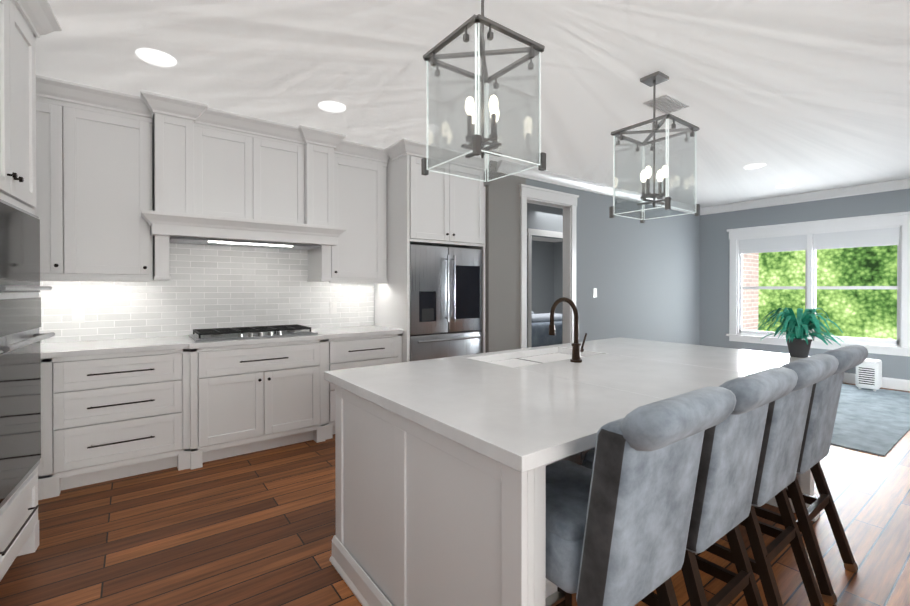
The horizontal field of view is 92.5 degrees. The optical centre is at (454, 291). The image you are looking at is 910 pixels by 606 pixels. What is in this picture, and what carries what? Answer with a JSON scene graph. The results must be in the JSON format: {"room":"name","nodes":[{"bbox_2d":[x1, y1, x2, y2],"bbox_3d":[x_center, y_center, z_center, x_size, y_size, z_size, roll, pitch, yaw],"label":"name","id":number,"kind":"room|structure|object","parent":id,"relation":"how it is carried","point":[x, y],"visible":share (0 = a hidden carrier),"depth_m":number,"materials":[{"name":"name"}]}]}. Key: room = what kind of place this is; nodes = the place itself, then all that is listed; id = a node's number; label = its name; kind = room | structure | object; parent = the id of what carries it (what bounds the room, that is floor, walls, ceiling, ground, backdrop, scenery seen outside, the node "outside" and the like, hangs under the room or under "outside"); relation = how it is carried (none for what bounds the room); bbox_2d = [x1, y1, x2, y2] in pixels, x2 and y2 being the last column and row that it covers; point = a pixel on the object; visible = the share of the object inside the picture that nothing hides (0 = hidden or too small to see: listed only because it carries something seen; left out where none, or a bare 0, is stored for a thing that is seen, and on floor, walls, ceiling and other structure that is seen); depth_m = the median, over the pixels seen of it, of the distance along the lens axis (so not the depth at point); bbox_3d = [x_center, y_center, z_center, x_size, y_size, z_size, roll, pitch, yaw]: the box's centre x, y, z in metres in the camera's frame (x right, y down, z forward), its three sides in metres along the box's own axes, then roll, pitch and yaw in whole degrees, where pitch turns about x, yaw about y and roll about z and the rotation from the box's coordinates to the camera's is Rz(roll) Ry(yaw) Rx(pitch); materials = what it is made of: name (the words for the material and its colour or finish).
{"room":"kitchen","nodes":[
{"label":"kitchen","id":0,"kind":"room"},
{"bbox_2d":[59,135,368,342],"bbox_3d":[-1.794,-0.066,4.144,4.420,2.720,0.120,0,0,-37],"label":"wall","id":1,"kind":"structure","parent":0,"point":[152,191],"depth_m":3.56,"materials":[{"name":"grey paint"}]},
{"bbox_2d":[36,75,152,281],"bbox_3d":[-2.751,-0.744,3.088,0.988,1.348,0.402,0,0,-37],"label":"upper cabinet","id":2,"kind":"object","parent":1,"relation":"attached to","point":[93,172],"visible":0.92,"depth_m":3.08,"materials":[{"name":"white wood"}]},
{"bbox_2d":[39,243,373,343],"bbox_3d":[-2.204,-0.113,3.757,3.290,0.980,0.010,0,0,-37],"label":"tile backsplash","id":3,"kind":"structure","parent":1,"relation":"attached to","point":[209,286],"depth_m":3.79,"materials":[{"name":"white tile"}]},
{"bbox_2d":[72,307,84,322],"bbox_3d":[-2.836,0.179,3.278,0.072,0.120,0.008,0,0,-37],"label":"outlet","id":4,"kind":"object","parent":3,"relation":"attached to","point":[78,314],"depth_m":3.28,"materials":[{"name":"white plastic"}]},
{"bbox_2d":[330,302,336,313],"bbox_3d":[-1.245,0.172,4.460,0.072,0.120,0.008,0,0,-37],"label":"outlet","id":5,"kind":"object","parent":3,"relation":"attached to","point":[333,305],"depth_m":4.46,"materials":[{"name":"white plastic"}]},
{"bbox_2d":[140,90,345,281],"bbox_3d":[-1.760,-0.755,3.734,1.520,1.333,0.550,0,0,-37],"label":"range hood","id":6,"kind":"object","parent":1,"relation":"attached to","point":[222,178],"visible":1,"depth_m":3.55,"materials":[{"name":"white wood"}]},
{"bbox_2d":[329,140,388,283],"bbox_3d":[-1.007,-0.751,4.384,0.610,1.348,0.402,0,0,-37],"label":"upper cabinet","id":7,"kind":"object","parent":1,"relation":"attached to","point":[359,252],"visible":0.65,"depth_m":4.29,"materials":[{"name":"white wood"}]},
{"bbox_2d":[0,383,909,605],"bbox_3d":[2.290,1.353,2.671,9.450,0.100,7.370,0,0,-37],"label":"floor","id":8,"kind":"structure","parent":0,"point":[257,528],"depth_m":2.28,"materials":[{"name":"brown wood"}]},
{"bbox_2d":[0,0,61,580],"bbox_3d":[-2.184,-0.051,1.763,0.733,2.717,0.925,0,0,-31],"label":"tall cabinet","id":9,"kind":"object","parent":8,"relation":"on","point":[24,24],"visible":1,"depth_m":1.96,"materials":[{"name":"white painted wood"},{"name":"dark bronze"}]},
{"bbox_2d":[38,358,53,499],"bbox_3d":[-3.019,0.862,2.750,0.764,0.880,0.657,0,0,-37],"label":"base cabinet","id":10,"kind":"object","parent":8,"relation":"on","point":[45,468],"depth_m":2.73,"materials":[{"name":"white wood"}]},
{"bbox_2d":[40,325,402,358],"bbox_3d":[-2.002,0.397,3.487,3.290,0.037,0.668,0,0,-37],"label":"countertop","id":11,"kind":"structure","parent":10,"relation":"on","point":[74,349],"depth_m":3.23,"materials":[{"name":"stone"}]},
{"bbox_2d":[188,324,317,341],"bbox_3d":[-1.717,0.348,3.725,0.920,0.055,0.520,0,0,-37],"label":"gas cooktop","id":12,"kind":"object","parent":11,"relation":"in","point":[214,334],"visible":1,"depth_m":3.62,"materials":[{"name":"silver metal"}]},
{"bbox_2d":[54,349,193,496],"bbox_3d":[-2.449,0.860,3.174,0.836,0.880,0.657,0,0,-37],"label":"base cabinet","id":13,"kind":"object","parent":8,"relation":"on","point":[106,417],"depth_m":2.96,"materials":[{"name":"white wood"}]},
{"bbox_2d":[194,338,333,468],"bbox_3d":[-1.712,0.857,3.721,1.091,0.880,0.657,0,0,-37],"label":"base cabinet","id":14,"kind":"object","parent":8,"relation":"on","point":[254,397],"depth_m":3.45,"materials":[{"name":"white wood"}]},
{"bbox_2d":[334,334,401,433],"bbox_3d":[-1.018,0.854,4.236,0.820,0.880,0.657,0,0,-37],"label":"base cabinet","id":15,"kind":"object","parent":8,"relation":"on","point":[362,351],"depth_m":4.02,"materials":[{"name":"white wood"}]},
{"bbox_2d":[374,138,490,361],"bbox_3d":[-0.282,-0.068,4.695,1.075,2.718,0.790,0,0,-37],"label":"tall cabinet","id":16,"kind":"object","parent":8,"relation":"on","point":[436,209],"visible":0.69,"depth_m":4.39,"materials":[{"name":"white wood"}]},
{"bbox_2d":[410,244,481,360],"bbox_3d":[-0.250,0.413,4.727,0.910,1.755,0.731,0,0,-37],"label":"refrigerator","id":17,"kind":"object","parent":8,"relation":"on","point":[445,301],"visible":0.46,"depth_m":4.44,"materials":[{"name":"stainless steel"},{"name":"black glass"}]},
{"bbox_2d":[340,389,557,605],"bbox_3d":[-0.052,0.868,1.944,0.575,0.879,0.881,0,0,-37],"label":"kitchen island","id":18,"kind":"object","parent":8,"relation":"on","point":[441,464],"depth_m":1.45,"materials":[{"name":"white wood"}]},
{"bbox_2d":[324,357,667,476],"bbox_3d":[0.085,0.408,1.803,0.800,0.040,1.324,0,0,-37],"label":"countertop","id":19,"kind":"structure","parent":18,"relation":"on","point":[522,420],"depth_m":1.52,"materials":[{"name":"white stone"}]},
{"bbox_2d":[560,337,802,372],"bbox_3d":[1.397,0.402,2.778,0.870,0.040,1.324,0,0,-37],"label":"countertop","id":20,"kind":"structure","parent":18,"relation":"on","point":[748,361],"depth_m":2.67,"materials":[{"name":"white stone"}]},
{"bbox_2d":[488,349,591,364],"bbox_3d":[0.499,0.513,2.588,0.824,0.204,0.403,0,0,-37],"label":"sink","id":21,"kind":"object","parent":20,"relation":"in","point":[557,354],"depth_m":2.73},
{"bbox_2d":[756,307,842,357],"bbox_3d":[2.007,0.239,2.545,0.406,0.289,0.409,0,0,-37],"label":"fern plant","id":22,"kind":"object","parent":20,"relation":"on","point":[797,329],"visible":1,"depth_m":2.50,"materials":[{"name":"green plant"}]},
{"bbox_2d":[568,449,591,465],"bbox_3d":[0.409,0.866,2.286,0.575,0.879,0.881,0,0,-37],"label":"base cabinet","id":23,"kind":"object","parent":8,"relation":"on","point":[578,460],"depth_m":1.83,"materials":[{"name":"white"}]},
{"bbox_2d":[460,345,751,397],"bbox_3d":[0.727,0.405,2.280,0.800,0.040,1.324,0,0,-37],"label":"countertop","id":24,"kind":"structure","parent":23,"relation":"on","point":[668,379],"depth_m":2.07,"materials":[{"name":"white stone"}]},
{"bbox_2d":[549,297,586,362],"bbox_3d":[0.632,0.209,2.446,0.112,0.350,0.219,0,0,-37],"label":"gooseneck faucet","id":25,"kind":"object","parent":24,"relation":"on","point":[577,350],"visible":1,"depth_m":2.37,"materials":[{"name":"brown metal"}]},
{"bbox_2d":[546,386,735,605],"bbox_3d":[0.422,0.784,1.267,0.408,1.066,0.591,0,0,-37],"label":"stool","id":26,"kind":"object","parent":8,"relation":"on","point":[618,517],"visible":0.83,"depth_m":1.07,"materials":[{"name":"grey fabric"}]},
{"bbox_2d":[582,367,797,605],"bbox_3d":[0.807,0.782,1.553,0.408,1.066,0.591,0,0,-37],"label":"stool","id":27,"kind":"object","parent":8,"relation":"on","point":[728,468],"visible":0.44,"depth_m":1.36,"materials":[{"name":"grey fabric"}]},
{"bbox_2d":[695,354,838,605],"bbox_3d":[1.193,0.781,1.839,0.408,1.066,0.591,0,0,-37],"label":"stool","id":28,"kind":"object","parent":8,"relation":"on","point":[785,424],"visible":0.42,"depth_m":1.65,"materials":[{"name":"grey fabric"}]},
{"bbox_2d":[754,345,867,604],"bbox_3d":[1.578,0.779,2.126,0.408,1.066,0.591,0,0,-37],"label":"stool","id":29,"kind":"object","parent":8,"relation":"on","point":[820,419],"visible":0.29,"depth_m":1.93,"materials":[{"name":"grey fabric"}]},
{"bbox_2d":[831,384,909,455],"bbox_3d":[4.071,1.283,5.078,3.100,0.010,1.830,0,0,-37],"label":"rug","id":30,"kind":"object","parent":8,"relation":"on","point":[876,422],"visible":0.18,"depth_m":4.35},
{"bbox_2d":[856,358,881,390],"bbox_3d":[5.365,1.076,5.646,0.243,0.394,0.220,0,0,-37],"label":"air purifier","id":31,"kind":"object","parent":30,"relation":"on","point":[868,373],"visible":0.88,"depth_m":5.56,"materials":[{"name":"white plastic"}]},
{"bbox_2d":[36,0,909,241],"bbox_3d":[1.864,-1.481,5.123,11.710,0.100,11.840,0,0,-37],"label":"ceiling","id":32,"kind":"structure","parent":0,"point":[806,96],"depth_m":2.81,"materials":[{"name":"white paint"}]},
{"bbox_2d":[135,48,176,66],"bbox_3d":[-1.811,-1.412,2.642,0.209,0.010,0.209,0,0,-43],"label":"recessed light","id":33,"kind":"object","parent":32,"relation":"in","point":[156,57],"depth_m":2.63,"materials":[{"name":"white"}]},
{"bbox_2d":[318,101,345,112],"bbox_3d":[-0.945,-1.416,3.356,0.209,0.010,0.209,0,0,14],"label":"recessed light","id":34,"kind":"object","parent":32,"relation":"in","point":[328,106],"depth_m":3.33,"materials":[{"name":"white"}]},
{"bbox_2d":[421,0,545,186],"bbox_3d":[0.126,-0.978,1.990,0.404,0.869,0.404,0,0,-37],"label":"pendant light","id":35,"kind":"object","parent":32,"relation":"hanging from","point":[477,144],"visible":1,"depth_m":1.94,"materials":[{"name":"clear glass"}]},
{"bbox_2d":[609,71,699,222],"bbox_3d":[1.324,-0.955,2.893,0.404,0.924,0.404,0,0,-37],"label":"pendant light","id":36,"kind":"object","parent":32,"relation":"hanging from","point":[654,79],"visible":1,"depth_m":2.86,"materials":[{"name":"clear glass"}]},
{"bbox_2d":[643,94,688,113],"bbox_3d":[1.608,-1.414,3.313,0.340,0.014,0.180,0,0,-37],"label":"ceiling vent","id":37,"kind":"object","parent":32,"relation":"in","point":[666,104],"visible":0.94,"depth_m":3.30,"materials":[{"name":"white metal"}]},
{"bbox_2d":[744,163,765,168],"bbox_3d":[3.418,-1.425,4.969,0.209,0.010,0.209,0,0,-43],"label":"recessed light","id":38,"kind":"object","parent":32,"relation":"in","point":[757,165],"depth_m":4.96,"materials":[{"name":"white"}]},
{"bbox_2d":[776,184,794,187],"bbox_3d":[4.504,-1.431,5.938,0.209,0.010,0.209,0,0,44],"label":"recessed light","id":39,"kind":"object","parent":32,"relation":"in","point":[785,185],"depth_m":5.93,"materials":[{"name":"white"}]},
{"bbox_2d":[485,161,496,352],"bbox_3d":[0.191,-0.071,5.078,0.120,2.720,0.750,0,0,-37],"label":"wall","id":40,"kind":"structure","parent":0,"point":[491,277],"depth_m":4.77,"materials":[{"name":"grey paint"}]},
{"bbox_2d":[527,203,562,343],"bbox_3d":[2.851,-0.090,8.431,5.950,2.720,0.120,0,0,-37],"label":"wall","id":41,"kind":"structure","parent":0,"point":[547,275],"depth_m":7.37,"materials":[{"name":"grey paint"}]},
{"bbox_2d":[527,228,562,347],"bbox_3d":[1.630,0.125,7.434,1.120,2.300,0.025,0,0,-37],"label":"door frame","id":42,"kind":"structure","parent":41,"relation":"attached to","point":[538,232],"depth_m":7.13,"materials":[{"name":"white wood"}]},
{"bbox_2d":[497,172,699,350],"bbox_3d":[2.398,-0.078,6.325,4.910,2.720,0.120,0,0,-37],"label":"wall","id":43,"kind":"structure","parent":0,"point":[643,279],"depth_m":6.21,"materials":[{"name":"grey paint"}]},
{"bbox_2d":[519,184,578,348],"bbox_3d":[1.129,0.030,5.358,1.040,2.515,0.160,0,0,-37],"label":"door frame","id":44,"kind":"structure","parent":43,"relation":"attached to","point":[567,202],"depth_m":5.49,"materials":[{"name":"white wood"}]},
{"bbox_2d":[593,288,596,296],"bbox_3d":[1.887,0.024,5.863,0.072,0.120,0.012,0,0,-37],"label":"light switch","id":45,"kind":"object","parent":43,"relation":"attached to","point":[594,292],"visible":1,"depth_m":5.83,"materials":[{"name":"white plastic"}]},
{"bbox_2d":[497,160,702,214],"bbox_3d":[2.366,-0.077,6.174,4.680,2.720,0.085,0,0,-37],"label":"crown molding","id":46,"kind":"structure","parent":43,"relation":"attached to","point":[546,176],"depth_m":5.48,"materials":[{"name":"white wood"}]},
{"bbox_2d":[699,188,909,379],"bbox_3d":[6.258,-0.071,5.144,0.120,2.720,6.380,0,0,-37],"label":"wall","id":47,"kind":"structure","parent":0,"point":[714,283],"depth_m":7.04,"materials":[{"name":"grey paint"}]},
{"bbox_2d":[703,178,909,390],"bbox_3d":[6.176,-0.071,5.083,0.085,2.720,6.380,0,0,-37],"label":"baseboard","id":48,"kind":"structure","parent":47,"relation":"attached to","point":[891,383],"depth_m":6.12,"materials":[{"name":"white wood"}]},
{"bbox_2d":[726,211,909,356],"bbox_3d":[5.254,-0.094,6.441,0.185,1.860,2.200,0,0,-37],"label":"window","id":49,"kind":"structure","parent":47,"relation":"in","point":[810,237],"depth_m":6.29,"materials":[{"name":"white wood"}]},
{"bbox_3d":[1.664,1.315,9.114,7.290,0.102,5.220,0,0,-37],"label":"floor","id":50,"kind":"structure","parent":0,"visible":0},
{"bbox_2d":[532,311,561,346],"bbox_3d":[1.442,0.641,9.032,2.000,1.250,2.120,0,0,-37],"label":"bed","id":51,"kind":"object","parent":50,"relation":"on","point":[541,336],"visible":0.15,"depth_m":7.92,"materials":[{"name":"grey"}]},
{"label":"outside","id":52,"kind":"structure","parent":0,"visible":0},
{"bbox_2d":[758,245,896,339],"bbox_3d":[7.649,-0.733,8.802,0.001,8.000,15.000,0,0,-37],"label":"foliage","id":53,"kind":"object","parent":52,"point":[866,313],"depth_m":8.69,"materials":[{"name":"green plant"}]},
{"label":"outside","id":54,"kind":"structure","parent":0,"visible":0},
{"bbox_2d":[742,253,758,330],"bbox_3d":[5.180,-0.729,8.101,1.300,6.000,0.380,0,0,-37],"label":"brick","id":55,"kind":"object","parent":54,"point":[750,274],"depth_m":8.11,"materials":[{"name":"brick"}]}
]}

